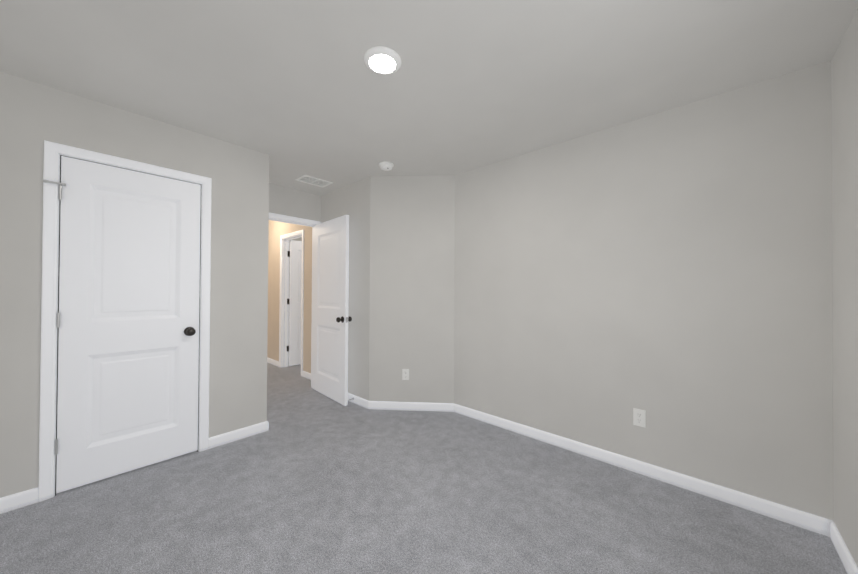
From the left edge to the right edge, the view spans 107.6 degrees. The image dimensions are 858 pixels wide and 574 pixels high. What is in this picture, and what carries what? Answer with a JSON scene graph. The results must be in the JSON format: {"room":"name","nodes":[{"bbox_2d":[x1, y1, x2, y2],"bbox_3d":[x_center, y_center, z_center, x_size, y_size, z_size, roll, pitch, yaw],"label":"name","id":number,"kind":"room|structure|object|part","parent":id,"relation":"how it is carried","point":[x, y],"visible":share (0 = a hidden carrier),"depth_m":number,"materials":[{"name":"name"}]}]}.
{"room":"empty bedroom","nodes":[
{"label":"empty bedroom","id":0,"kind":"room"},
{"bbox_2d":[0,72,268,497],"bbox_3d":[-2.061,0.028,2.156,0.110,2.440,1.776,0,-1,42],"label":"wall","id":1,"kind":"structure","parent":0,"point":[34,116],"depth_m":2.06,"materials":[{"name":"beige paint"}]},
{"bbox_2d":[43,180,65,185],"bbox_3d":[-2.225,-0.626,1.868,0.026,0.017,0.089,0,-1,35],"label":"door stop","id":2,"kind":"object","parent":1,"relation":"attached to","point":[46,181],"visible":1,"depth_m":1.86,"materials":[{"name":"grey metal"}]},
{"bbox_2d":[55,185,61,454],"bbox_3d":[-2.236,0.187,1.895,0.042,1.618,0.012,0,-1,42],"label":"door hinges","id":3,"kind":"object","parent":1,"relation":"attached to","point":[58,322],"visible":0.98,"depth_m":1.88,"materials":[{"name":"grey metal"}]},
{"bbox_2d":[38,140,211,501],"bbox_3d":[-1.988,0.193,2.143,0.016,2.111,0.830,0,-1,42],"label":"trim","id":4,"kind":"structure","parent":1,"relation":"attached to","point":[52,151],"depth_m":1.87,"materials":[{"name":"white wood"}]},
{"bbox_2d":[56,156,200,493],"bbox_3d":[-2.007,0.219,2.160,0.170,2.032,0.697,0,-1,42],"label":"closet door","id":5,"kind":"structure","parent":1,"relation":"in","point":[128,337],"depth_m":2.11,"materials":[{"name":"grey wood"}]},
{"bbox_3d":[-1.814,0.325,2.373,0.170,0.067,0.067,0,-1,42],"label":"knob","id":6,"kind":"part","parent":5,"relation":"part of","materials":[{"name":"grey metal"}]},
{"bbox_2d":[267,220,311,372],"bbox_3d":[-2.283,0.050,5.028,2.523,2.440,0.110,0,-1,42],"label":"wall","id":7,"kind":"structure","parent":0,"point":[277,229],"depth_m":5.09,"materials":[{"name":"beige paint"}]},
{"bbox_2d":[267,357,278,366],"bbox_3d":[-2.789,1.227,5.388,1.066,0.085,0.013,0,-1,42],"label":"baseboard","id":8,"kind":"structure","parent":7,"relation":"attached to","point":[272,362],"depth_m":5.16,"materials":[{"name":"white wood"}]},
{"bbox_2d":[279,229,303,376],"bbox_3d":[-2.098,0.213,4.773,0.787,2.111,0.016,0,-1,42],"label":"door frame","id":9,"kind":"structure","parent":7,"relation":"attached to","point":[299,232],"depth_m":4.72,"materials":[{"name":"white wood"}]},
{"bbox_2d":[287,240,301,365],"bbox_3d":[-2.040,0.244,5.301,0.170,2.032,0.697,0,-1,42],"label":"hall door","id":10,"kind":"structure","parent":7,"relation":"in","point":[295,304],"depth_m":5.12,"materials":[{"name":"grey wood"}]},
{"bbox_3d":[-2.277,0.212,5.074,0.011,1.618,0.042,0,-1,42],"label":"hall door handle hinges","id":11,"kind":"part","parent":10,"relation":"part of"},
{"bbox_2d":[302,371,310,379],"bbox_3d":[-1.604,1.225,4.313,0.560,0.085,0.013,0,-1,42],"label":"baseboard","id":12,"kind":"structure","parent":7,"relation":"attached to","point":[305,374],"depth_m":4.41,"materials":[{"name":"white wood"}]},
{"bbox_2d":[269,183,320,221],"bbox_3d":[-1.729,0.042,3.679,0.110,2.440,1.145,0,-1,42],"label":"wall","id":13,"kind":"structure","parent":0,"point":[286,201],"depth_m":3.74,"materials":[{"name":"beige paint"}]},
{"bbox_2d":[269,217,313,388],"bbox_3d":[-1.730,0.229,3.677,0.110,2.067,0.845,0,-1,42],"label":"trim","id":14,"kind":"structure","parent":13,"relation":"attached to","point":[291,222],"depth_m":3.97,"materials":[{"name":"white wood"}]},
{"bbox_2d":[269,213,320,224],"bbox_3d":[-1.683,0.209,3.635,0.016,2.106,0.923,0,-1,42],"label":"door frame","id":15,"kind":"structure","parent":13,"relation":"attached to","point":[289,218],"depth_m":3.71,"materials":[{"name":"white wood"}]},
{"bbox_2d":[289,237,301,287],"bbox_3d":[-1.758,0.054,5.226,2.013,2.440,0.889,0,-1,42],"label":"door frame","id":16,"kind":"structure","parent":0,"point":[298,239],"depth_m":5.72,"materials":[{"name":"white paint"}]},
{"bbox_2d":[321,177,370,400],"bbox_3d":[-1.004,0.047,3.719,1.130,2.440,0.110,0,-1,42],"label":"wall","id":17,"kind":"structure","parent":0,"point":[352,201],"depth_m":3.45,"materials":[{"name":"beige paint"}]},
{"bbox_2d":[313,215,351,405],"bbox_3d":[-1.152,0.236,3.635,0.170,2.032,0.803,1,-1,-44],"label":"entry door","id":18,"kind":"structure","parent":17,"relation":"in","point":[330,305],"depth_m":3.57,"materials":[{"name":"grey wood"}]},
{"bbox_3d":[-0.916,0.339,3.388,0.170,0.067,0.067,1,-1,-44],"label":"knob","id":19,"kind":"part","parent":18,"relation":"part of","materials":[{"name":"grey metal"}]},
{"bbox_2d":[0,393,857,573],"bbox_3d":[-0.534,1.212,1.827,4.146,0.085,3.143,0,-1,42],"label":"baseboard","id":20,"kind":"structure","parent":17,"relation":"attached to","point":[785,514],"depth_m":2.07,"materials":[{"name":"white wood"}]},
{"bbox_2d":[369,175,454,402],"bbox_3d":[-0.156,0.048,3.323,0.927,2.440,0.110,0,0,4],"label":"wall","id":21,"kind":"structure","parent":0,"point":[412,268],"depth_m":3.27,"materials":[{"name":"beige paint"}]},
{"bbox_2d":[402,369,408,379],"bbox_3d":[-0.242,0.898,3.263,0.070,0.114,0.007,0,0,4],"label":"outlet","id":22,"kind":"object","parent":21,"relation":"attached to","point":[405,374],"visible":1,"depth_m":3.26,"materials":[{"name":"white plastic"}]},
{"bbox_2d":[0,363,846,573],"bbox_3d":[-1.304,1.318,2.832,7.300,0.120,4.200,0,-1,42],"label":"floor","id":23,"kind":"structure","parent":0,"point":[311,481],"depth_m":1.74,"materials":[{"name":"carpet"}]},
{"bbox_2d":[0,0,857,195],"bbox_3d":[-1.289,-1.242,2.853,7.300,0.120,4.200,0,-1,42],"label":"ceiling","id":24,"kind":"structure","parent":0,"point":[294,89],"depth_m":1.67,"materials":[{"name":"paint"}]},
{"bbox_2d":[295,175,332,186],"bbox_3d":[-1.261,-1.173,3.457,0.220,0.012,0.325,0,-1,42],"label":"ceiling vent","id":25,"kind":"object","parent":24,"relation":"in","point":[313,181],"visible":1,"depth_m":3.44,"materials":[{"name":"white metal"}]},
{"bbox_2d":[364,46,400,74],"bbox_3d":[-0.242,-1.175,1.637,0.194,0.021,0.194,0,-1,42],"label":"recessed light","id":26,"kind":"object","parent":24,"relation":"in","point":[383,60],"visible":1,"depth_m":1.61,"materials":[{"name":"white"}]},
{"bbox_2d":[379,161,393,170],"bbox_3d":[-0.407,-1.154,2.989,0.140,0.044,0.140,0,-1,42],"label":"smoke detector","id":27,"kind":"object","parent":24,"relation":"attached to","point":[385,166],"visible":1,"depth_m":2.95,"materials":[{"name":"white plastic"}]},
{"bbox_2d":[454,61,832,519],"bbox_3d":[1.228,0.049,2.440,2.578,2.440,0.110,0,-1,42],"label":"wall","id":28,"kind":"structure","parent":0,"point":[669,272],"depth_m":2.04,"materials":[{"name":"beige paint"}]},
{"bbox_2d":[633,408,645,426],"bbox_3d":[1.443,0.890,2.155,0.070,0.114,0.007,0,-1,42],"label":"outlet","id":29,"kind":"object","parent":28,"relation":"attached to","point":[639,417],"visible":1,"depth_m":2.15,"materials":[{"name":"white plastic"}]},
{"bbox_2d":[831,9,857,566],"bbox_3d":[1.049,0.032,0.406,0.110,2.440,3.363,0,-1,42],"label":"wall","id":30,"kind":"structure","parent":0,"point":[844,81],"depth_m":1.44,"materials":[{"name":"beige paint"}]}
]}

